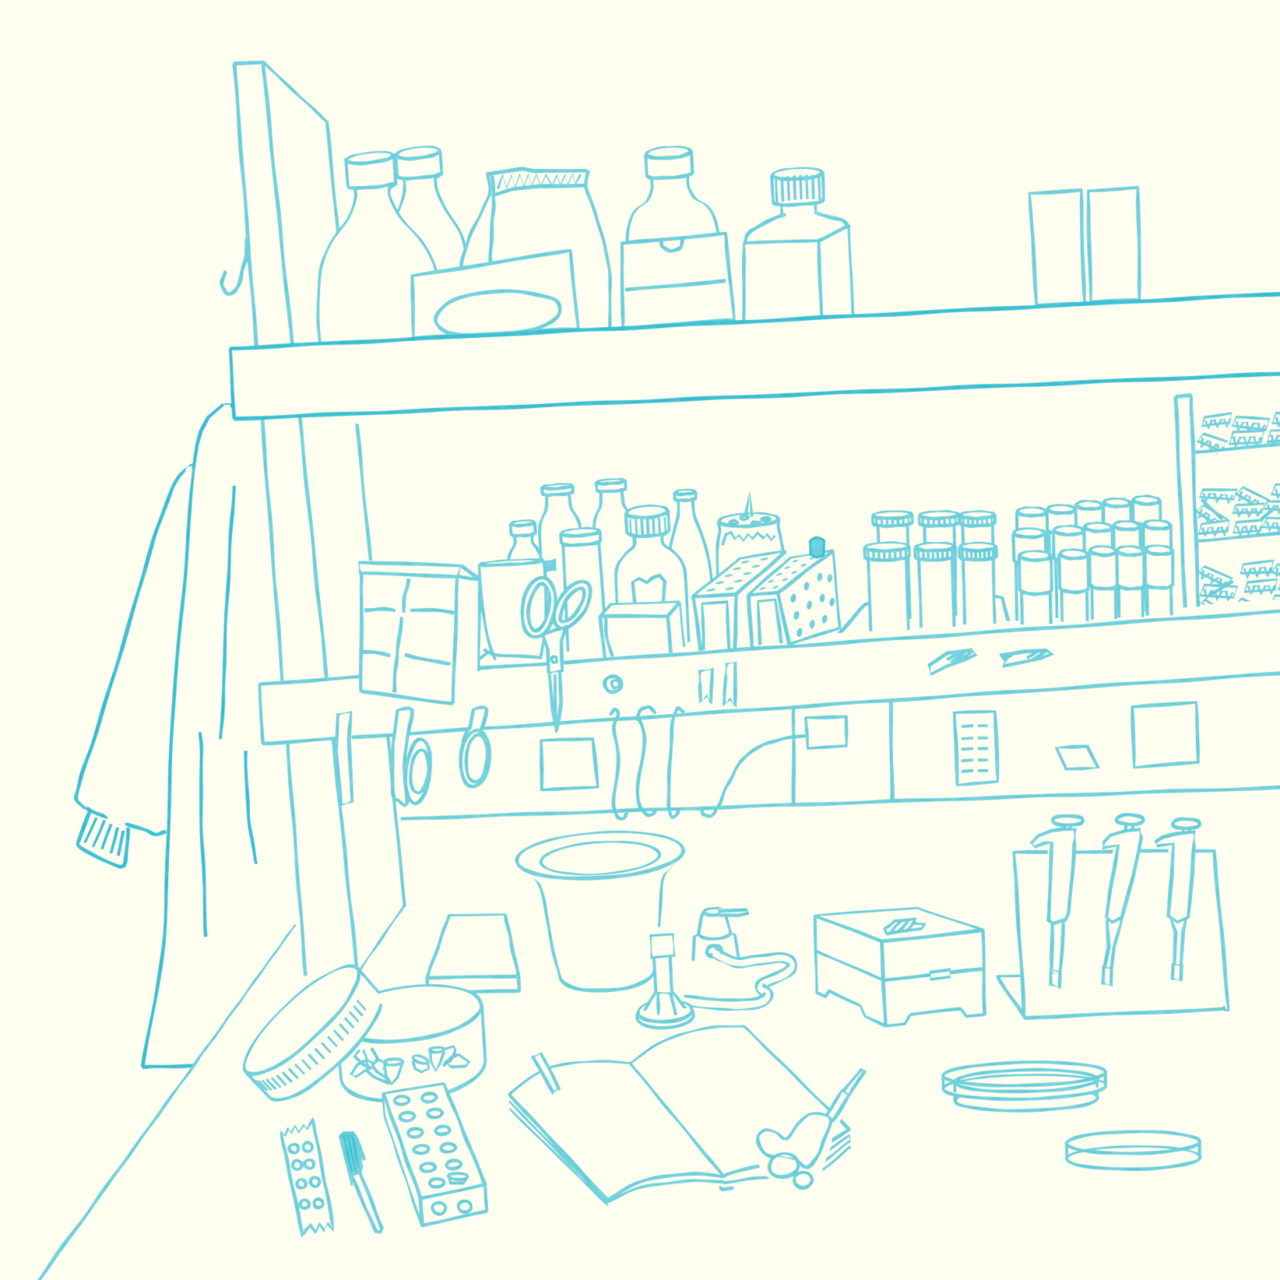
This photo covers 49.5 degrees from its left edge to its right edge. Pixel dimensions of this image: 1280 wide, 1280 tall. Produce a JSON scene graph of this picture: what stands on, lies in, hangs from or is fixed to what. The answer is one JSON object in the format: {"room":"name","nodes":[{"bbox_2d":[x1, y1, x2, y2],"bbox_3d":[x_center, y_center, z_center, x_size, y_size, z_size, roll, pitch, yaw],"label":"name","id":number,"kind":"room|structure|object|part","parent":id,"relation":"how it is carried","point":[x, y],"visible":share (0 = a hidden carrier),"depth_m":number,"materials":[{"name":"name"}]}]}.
{"room":"laboratory","nodes":[
{"label":"laboratory","id":0,"kind":"room"},
{"bbox_2d":[0,0,1279,1279],"bbox_3d":[0.097,-0.124,2.034,5.200,2.800,0.050,-3,7,3],"label":"wall","id":1,"kind":"structure","parent":0,"point":[926,122],"depth_m":1.98,"materials":[{"name":"beige paper"}]},
{"bbox_2d":[400,675,1279,820],"bbox_3d":[0.346,0.142,2.001,1.413,0.195,0.044,-3,7,3],"label":"panel","id":2,"kind":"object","parent":1,"relation":"attached to","point":[895,752],"depth_m":1.99,"materials":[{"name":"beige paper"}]},
{"bbox_2d":[539,737,599,791],"bbox_3d":[-0.104,0.179,2.004,0.086,0.078,0.006,-3,7,3],"label":"wall sign","id":3,"kind":"object","parent":2,"relation":"attached to","point":[565,763],"visible":1,"depth_m":2.00,"materials":[{"name":"beige paper"}]},
{"bbox_2d":[608,705,808,820],"bbox_3d":[0.123,0.142,1.818,0.367,0.159,0.083,-9,9,-42],"label":"power cable","id":4,"kind":"object","parent":2,"relation":"attached to","point":[651,708],"visible":1,"depth_m":1.72,"materials":[{"name":"beige paper"}]},
{"bbox_2d":[804,715,848,750],"bbox_3d":[0.265,0.131,1.971,0.061,0.048,0.006,-3,7,3],"label":"wall outlet","id":5,"kind":"object","parent":2,"relation":"attached to","point":[827,731],"visible":1,"depth_m":1.97,"materials":[{"name":"beige paper"}]},
{"bbox_2d":[952,710,999,786],"bbox_3d":[0.478,0.153,1.974,0.064,0.109,0.008,-3,7,3],"label":"notice","id":6,"kind":"object","parent":2,"relation":"attached to","point":[975,734],"visible":1,"depth_m":1.97,"materials":[{"name":"beige paper"}]},
{"bbox_2d":[1054,744,1099,770],"bbox_3d":[0.620,0.167,1.970,0.063,0.037,0.006,-3,7,3],"label":"sticky note","id":7,"kind":"object","parent":2,"relation":"attached to","point":[1077,757],"visible":1,"depth_m":1.97,"materials":[{"name":"beige paper"}]},
{"bbox_2d":[1130,701,1199,768],"bbox_3d":[0.742,0.134,1.960,0.096,0.093,0.006,-3,7,3],"label":"notice","id":8,"kind":"object","parent":2,"relation":"attached to","point":[1166,734],"visible":1,"depth_m":1.96,"materials":[{"name":"beige paper"}]},
{"bbox_3d":[0.106,1.457,0.681,5.200,0.020,3.012,-3,7,3],"label":"floor","id":9,"kind":"structure","parent":0,"visible":0},
{"bbox_2d":[37,871,1279,1279],"bbox_3d":[0.474,0.834,1.399,1.977,1.003,1.381,-3,7,3],"label":"lab bench","id":10,"kind":"object","parent":9,"relation":"on","point":[927,1186],"depth_m":1.28,"materials":[{"name":"beige paper"}]},
{"bbox_3d":[-0.307,0.489,1.273,0.035,0.005,0.227,-5,7,-17],"label":"blister strip","id":11,"kind":"part","parent":10,"relation":"part of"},
{"bbox_2d":[242,964,382,1102],"bbox_3d":[-0.340,0.409,1.446,0.149,0.117,0.153,-3,7,3],"label":"lid","id":12,"kind":"object","parent":10,"relation":"on","point":[322,1024],"visible":1,"depth_m":1.41,"materials":[{"name":"white plastic"}]},
{"bbox_2d":[232,60,406,975],"bbox_3d":[-0.425,-0.147,1.877,0.076,1.145,0.285,-3,7,3],"label":"upright post","id":13,"kind":"object","parent":10,"relation":"on","point":[349,879],"visible":0.86,"depth_m":1.78,"materials":[{"name":"beige paper"}]},
{"bbox_2d":[219,232,247,295],"bbox_3d":[-0.504,-0.469,1.734,0.044,0.075,0.010,-3,7,3],"label":"coat hook","id":14,"kind":"object","parent":13,"relation":"attached to","point":[234,291],"visible":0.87,"depth_m":1.73,"materials":[{"name":"beige paper"}]},
{"bbox_2d":[74,403,258,1069],"bbox_3d":[-0.632,0.144,1.852,0.282,0.898,0.097,-3,7,3],"label":"lab coat","id":15,"kind":"object","parent":14,"relation":"hanging from","point":[173,750],"visible":0.96,"depth_m":1.85,"materials":[{"name":"white fabric"}]},
{"bbox_2d":[228,292,1279,424],"bbox_3d":[0.208,-0.356,1.814,1.411,0.110,0.307,-3,7,3],"label":"shelf","id":16,"kind":"object","parent":13,"relation":"attached to","point":[1230,340],"visible":1,"depth_m":1.67,"materials":[{"name":"beige paper"}]},
{"bbox_2d":[315,151,437,342],"bbox_3d":[-0.337,-0.502,1.780,0.162,0.254,0.158,-3,7,3],"label":"bottle","id":17,"kind":"object","parent":16,"relation":"on","point":[366,269],"visible":0.91,"depth_m":1.73,"materials":[{"name":"beige paper"}]},
{"bbox_2d":[394,145,465,270],"bbox_3d":[-0.294,-0.534,1.895,0.114,0.285,0.107,-3,7,3],"label":"bottle","id":18,"kind":"object","parent":16,"relation":"on","point":[422,207],"visible":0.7,"depth_m":1.86,"materials":[{"name":"beige paper"}]},
{"bbox_2d":[410,248,580,337],"bbox_3d":[-0.177,-0.418,1.693,0.205,0.097,0.038,-3,7,3],"label":"tissue box","id":19,"kind":"object","parent":16,"relation":"on","point":[535,291],"visible":0.99,"depth_m":1.68,"materials":[{"name":"beige paper"}]},
{"bbox_2d":[459,166,612,328],"bbox_3d":[-0.140,-0.498,1.800,0.204,0.223,0.103,-3,7,3],"label":"pouch","id":20,"kind":"object","parent":16,"relation":"on","point":[528,211],"visible":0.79,"depth_m":1.77,"materials":[{"name":"beige paper"}]},
{"bbox_2d":[625,145,719,240],"bbox_3d":[0.044,-0.531,1.850,0.128,0.259,0.120,-3,7,3],"label":"bottle","id":21,"kind":"object","parent":16,"relation":"on","point":[671,208],"visible":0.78,"depth_m":1.81,"materials":[{"name":"beige paper"}]},
{"bbox_2d":[620,231,735,326],"bbox_3d":[0.045,-0.436,1.703,0.138,0.108,0.074,-3,7,3],"label":"carton","id":22,"kind":"object","parent":16,"relation":"on","point":[681,279],"visible":1,"depth_m":1.67,"materials":[{"name":"beige paper"}]},
{"bbox_2d":[742,167,854,319],"bbox_3d":[0.193,-0.490,1.715,0.131,0.197,0.099,-1,7,16],"label":"bottle","id":23,"kind":"object","parent":16,"relation":"on","point":[797,262],"visible":0.99,"depth_m":1.69,"materials":[{"name":"beige paper"}]},
{"bbox_2d":[994,188,1085,306],"bbox_3d":[0.502,-0.479,1.754,0.066,0.136,0.202,-3,7,3],"label":"carton","id":24,"kind":"object","parent":16,"relation":"on","point":[1039,241],"visible":0.91,"depth_m":1.66,"materials":[{"name":"beige paper"}]},
{"bbox_2d":[1083,186,1141,301],"bbox_3d":[0.569,-0.481,1.750,0.063,0.134,0.202,-3,7,3],"label":"carton","id":25,"kind":"object","parent":16,"relation":"on","point":[1112,234],"visible":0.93,"depth_m":1.65,"materials":[{"name":"beige paper"}]},
{"bbox_2d":[257,586,1279,745],"bbox_3d":[0.229,0.025,1.859,1.410,0.113,0.307,-3,7,3],"label":"shelf","id":26,"kind":"object","parent":13,"relation":"attached to","point":[1223,639],"visible":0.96,"depth_m":1.71,"materials":[{"name":"beige paper"}]},
{"bbox_2d":[333,710,354,806],"bbox_3d":[-0.368,0.148,1.741,0.027,0.121,0.014,-3,7,3],"label":"tape strip","id":27,"kind":"object","parent":26,"relation":"attached to","point":[343,751],"depth_m":1.74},
{"bbox_2d":[390,706,431,807],"bbox_3d":[-0.286,0.146,1.732,0.058,0.128,0.025,-3,7,3],"label":"tape roll","id":28,"kind":"object","parent":26,"relation":"attached to","point":[411,775],"visible":1,"depth_m":1.73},
{"bbox_2d":[358,560,481,705],"bbox_3d":[-0.266,-0.011,1.697,0.158,0.182,0.047,-3,7,3],"label":"box","id":29,"kind":"object","parent":26,"relation":"on","point":[420,633],"visible":1,"depth_m":1.68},
{"bbox_2d":[458,705,491,788],"bbox_3d":[-0.205,0.132,1.726,0.044,0.102,0.025,-3,7,3],"label":"tape roll","id":30,"kind":"object","parent":26,"relation":"attached to","point":[475,750],"visible":1,"depth_m":1.72,"materials":[{"name":"white plastic"}]},
{"bbox_2d":[477,558,546,661],"bbox_3d":[-0.162,-0.038,1.781,0.089,0.127,0.086,-3,7,3],"label":"beaker","id":31,"kind":"object","parent":26,"relation":"on","point":[504,582],"visible":0.91,"depth_m":1.75,"materials":[{"name":"beige paper"}]},
{"bbox_2d":[506,519,545,647],"bbox_3d":[-0.155,-0.076,1.893,0.044,0.174,0.044,3,9,44],"label":"bottle","id":32,"kind":"object","parent":26,"relation":"on","point":[522,531],"visible":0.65,"depth_m":1.88,"materials":[{"name":"beige paper"}]},
{"bbox_2d":[520,558,592,733],"bbox_3d":[-0.098,0.007,1.706,0.089,0.213,0.034,-3,7,3],"label":"scissors","id":33,"kind":"object","parent":26,"relation":"hanging from","point":[553,639],"visible":1,"depth_m":1.69,"materials":[{"name":"beige paper"}]},
{"bbox_2d":[537,483,581,643],"bbox_3d":[-0.109,-0.108,1.938,0.055,0.220,0.055,2,8,36],"label":"bottle","id":34,"kind":"object","parent":26,"relation":"on","point":[558,515],"visible":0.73,"depth_m":1.91,"materials":[{"name":"beige paper"}]},
{"bbox_2d":[559,527,605,652],"bbox_3d":[-0.073,-0.066,1.810,0.055,0.160,0.054,-3,7,3],"label":"cylinder","id":35,"kind":"object","parent":26,"relation":"on","point":[581,553],"visible":0.9,"depth_m":1.79,"materials":[{"name":"beige paper"}]},
{"bbox_2d":[602,674,622,693],"bbox_3d":[-0.033,0.054,1.716,0.026,0.025,0.010,-3,7,3],"label":"magnet","id":36,"kind":"object","parent":26,"relation":"attached to","point":[612,683],"visible":1,"depth_m":1.71,"materials":[{"name":"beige paper"}]},
{"bbox_2d":[592,477,633,607],"bbox_3d":[-0.035,-0.114,1.934,0.052,0.221,0.052,3,9,44],"label":"bottle","id":37,"kind":"object","parent":26,"relation":"on","point":[609,517],"visible":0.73,"depth_m":1.91,"materials":[{"name":"beige paper"}]},
{"bbox_2d":[598,600,685,657],"bbox_3d":[0.003,-0.015,1.749,0.106,0.063,0.056,-3,7,3],"label":"carton","id":38,"kind":"object","parent":26,"relation":"on","point":[647,628],"visible":1,"depth_m":1.73,"materials":[{"name":"beige paper"}]},
{"bbox_2d":[614,504,690,643],"bbox_3d":[0.013,-0.085,1.821,0.096,0.182,0.094,-3,7,3],"label":"bottle","id":39,"kind":"object","parent":26,"relation":"on","point":[650,570],"visible":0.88,"depth_m":1.79,"materials":[{"name":"beige paper"}]},
{"bbox_2d":[668,488,712,634],"bbox_3d":[0.067,-0.110,1.930,0.059,0.198,0.059,2,8,36],"label":"bottle","id":40,"kind":"object","parent":26,"relation":"on","point":[687,540],"visible":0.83,"depth_m":1.91,"materials":[{"name":"beige paper"}]},
{"bbox_2d":[697,667,714,704],"bbox_3d":[0.082,0.057,1.713,0.021,0.045,0.008,-3,7,3],"label":"tape strip","id":41,"kind":"object","parent":26,"relation":"attached to","point":[705,686],"visible":1,"depth_m":1.71,"materials":[{"name":"beige paper"}]},
{"bbox_2d":[722,661,737,707],"bbox_3d":[0.111,0.055,1.711,0.020,0.057,0.008,-3,7,3],"label":"tape strip","id":42,"kind":"object","parent":26,"relation":"attached to","point":[730,683],"visible":1,"depth_m":1.71,"materials":[{"name":"beige paper"}]},
{"bbox_2d":[691,550,786,650],"bbox_3d":[0.129,-0.053,1.780,0.058,0.112,0.175,1,8,31],"label":"tube rack","id":43,"kind":"object","parent":26,"relation":"on","point":[720,605],"visible":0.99,"depth_m":1.72,"materials":[{"name":"beige paper"}]},
{"bbox_2d":[715,491,785,575],"bbox_3d":[0.151,-0.108,1.895,0.096,0.190,0.088,-3,7,3],"label":"jar","id":44,"kind":"object","parent":26,"relation":"on","point":[744,534],"visible":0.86,"depth_m":1.86,"materials":[{"name":"beige paper"}]},
{"bbox_2d":[746,536,841,646],"bbox_3d":[0.194,-0.065,1.776,0.061,0.130,0.177,1,8,33],"label":"box","id":45,"kind":"object","parent":26,"relation":"on","point":[797,602],"depth_m":1.76,"materials":[{"name":"beige paper"}]},
{"bbox_3d":[0.229,-0.120,1.795,0.022,0.029,0.014,-3,7,3],"label":"vial cap","id":46,"kind":"part","parent":45,"relation":"part of","materials":[{"name":"blue plastic"}]},
{"bbox_2d":[836,594,1009,633],"bbox_3d":[0.382,-0.031,1.874,0.262,0.068,0.163,-3,7,3],"label":"tray","id":47,"kind":"object","parent":26,"relation":"on","point":[999,600],"visible":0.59,"depth_m":1.94,"materials":[{"name":"beige paper"}]},
{"bbox_2d":[862,510,998,632],"bbox_3d":[0.385,-0.096,1.826,0.193,0.148,0.178,-3,7,3],"label":"vials","id":48,"kind":"object","parent":26,"relation":"on","point":[888,562],"visible":1,"depth_m":1.76,"materials":[{"name":"beige paper"}]},
{"bbox_2d":[927,648,977,675],"bbox_3d":[0.382,0.027,1.696,0.061,0.032,0.006,-3,7,3],"label":"label","id":49,"kind":"object","parent":26,"relation":"attached to","point":[950,658],"visible":1,"depth_m":1.69,"materials":[{"name":"beige paper"}]},
{"bbox_2d":[999,648,1053,667],"bbox_3d":[0.471,0.022,1.692,0.066,0.021,0.006,-3,7,3],"label":"label","id":50,"kind":"object","parent":26,"relation":"attached to","point":[1028,655],"visible":1,"depth_m":1.69,"materials":[{"name":"beige paper"}]},
{"bbox_2d":[1011,494,1174,625],"bbox_3d":[0.571,-0.103,1.755,0.202,0.150,0.129,-3,7,3],"label":"tubes","id":51,"kind":"object","parent":26,"relation":"on","point":[1111,558],"visible":1,"depth_m":1.72,"materials":[{"name":"beige paper"}]},
{"bbox_2d":[1136,390,1279,607],"bbox_3d":[0.799,-0.179,1.837,0.233,0.302,0.162,-3,7,3],"label":"rack","id":52,"kind":"object","parent":26,"relation":"on","point":[1167,452],"visible":0.89,"depth_m":1.79,"materials":[{"name":"beige paper"}]},
{"bbox_2d":[338,1131,383,1241],"bbox_3d":[-0.250,0.485,1.240,0.018,0.013,0.195,-5,7,-18],"label":"marker pen","id":53,"kind":"object","parent":10,"relation":"on","point":[352,1149],"visible":1,"depth_m":1.25,"materials":[{"name":"plastic"}]},
{"bbox_2d":[338,983,487,1102],"bbox_3d":[-0.245,0.430,1.485,0.157,0.068,0.160,-3,7,3],"label":"tub","id":54,"kind":"object","parent":10,"relation":"on","point":[421,1034],"visible":0.84,"depth_m":1.44,"materials":[{"name":"white plastic"}]},
{"bbox_2d":[382,1082,488,1226],"bbox_3d":[-0.191,0.470,1.278,0.064,0.030,0.235,-5,7,-17],"label":"rack","id":55,"kind":"object","parent":10,"relation":"on","point":[442,1171],"visible":1,"depth_m":1.25,"materials":[{"name":"beige paper"}]},
{"bbox_2d":[425,913,520,993],"bbox_3d":[-0.210,0.410,1.829,0.118,0.024,0.265,-3,7,-2],"label":"block","id":56,"kind":"object","parent":10,"relation":"on","point":[475,953],"visible":0.99,"depth_m":1.78,"materials":[{"name":"beige paper"}]},
{"bbox_2d":[515,830,684,992],"bbox_3d":[-0.045,0.343,1.733,0.212,0.160,0.212,-3,7,3],"label":"ice bucket","id":57,"kind":"object","parent":10,"relation":"on","point":[602,891],"visible":0.96,"depth_m":1.68,"materials":[{"name":"white plastic"}]},
{"bbox_3d":[0.026,0.384,1.592,0.069,0.107,0.068,-3,7,3],"label":"bunsen burner","id":58,"kind":"part","parent":10,"relation":"part of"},
{"bbox_2d":[507,1025,851,1205],"bbox_3d":[0.047,0.452,1.326,0.281,0.028,0.297,-6,7,-24],"label":"open notebook","id":59,"kind":"object","parent":10,"relation":"on","point":[688,1113],"visible":0.88,"depth_m":1.31,"materials":[{"name":"beige paper"}]},
{"bbox_2d":[531,1052,560,1097],"bbox_3d":[-0.094,0.436,1.397,0.013,0.006,0.099,-5,7,-16],"label":"binder clip","id":60,"kind":"object","parent":59,"relation":"on","point":[539,1060],"visible":1,"depth_m":1.39,"materials":[{"name":"beige paper"}]},
{"bbox_2d":[755,1067,866,1211],"bbox_3d":[0.147,0.436,1.233,0.067,0.024,0.234,-1,7,21],"label":"hand holding pen","id":61,"kind":"object","parent":59,"relation":"on","point":[793,1163],"visible":1,"depth_m":1.18,"materials":[{"name":"beige paper"}]},
{"bbox_2d":[691,906,749,966],"bbox_3d":[0.102,0.374,1.774,0.064,0.070,0.063,-7,8,-28],"label":"tap","id":62,"kind":"object","parent":10,"relation":"on","point":[713,930],"visible":0.96,"depth_m":1.76,"materials":[{"name":"beige paper"}]},
{"bbox_2d":[683,946,797,1010],"bbox_3d":[0.127,0.402,1.679,0.106,0.032,0.171,-1,7,19],"label":"gas hose","id":63,"kind":"object","parent":10,"relation":"on","point":[767,996],"visible":0.98,"depth_m":1.67,"materials":[{"name":"white rubber"}]},
{"bbox_2d":[813,906,986,1027],"bbox_3d":[0.295,0.371,1.587,0.185,0.104,0.116,-3,7,3],"label":"storage box","id":64,"kind":"object","parent":10,"relation":"on","point":[895,965],"visible":1,"depth_m":1.55,"materials":[{"name":"beige paper"}]},
{"bbox_2d":[941,1060,1106,1112],"bbox_3d":[0.373,0.432,1.345,0.159,0.027,0.058,-3,7,3],"label":"petri dish","id":65,"kind":"object","parent":10,"relation":"on","point":[1031,1092],"visible":1,"depth_m":1.34,"materials":[{"name":"beige paper"}]},
{"bbox_2d":[995,848,1229,1020],"bbox_3d":[0.539,0.314,1.578,0.248,0.194,0.129,-3,7,3],"label":"stand","id":66,"kind":"object","parent":10,"relation":"on","point":[1143,984],"visible":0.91,"depth_m":1.53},
{"bbox_2d":[1028,811,1084,989],"bbox_3d":[0.453,0.283,1.511,0.058,0.196,0.025,-3,7,3],"label":"pipette","id":67,"kind":"object","parent":66,"relation":"hanging from","point":[1060,839],"depth_m":1.50,"materials":[{"name":"white plastic"}]},
{"bbox_2d":[1099,810,1145,986],"bbox_3d":[0.522,0.280,1.507,0.048,0.194,0.025,-3,7,3],"label":"pipette","id":68,"kind":"object","parent":66,"relation":"hanging from","point":[1126,842],"depth_m":1.50,"materials":[{"name":"white plastic"}]},
{"bbox_2d":[1151,814,1201,981],"bbox_3d":[0.580,0.279,1.504,0.049,0.184,0.025,-3,7,3],"label":"pipette","id":69,"kind":"object","parent":66,"relation":"hanging from","point":[1180,842],"depth_m":1.49,"materials":[{"name":"white plastic"}]},
{"bbox_2d":[1064,1129,1201,1171],"bbox_3d":[0.433,0.448,1.220,0.118,0.017,0.043,-3,7,3],"label":"petri dish","id":70,"kind":"object","parent":10,"relation":"on","point":[1119,1157],"visible":1,"depth_m":1.22,"materials":[{"name":"beige paper"}]}
]}

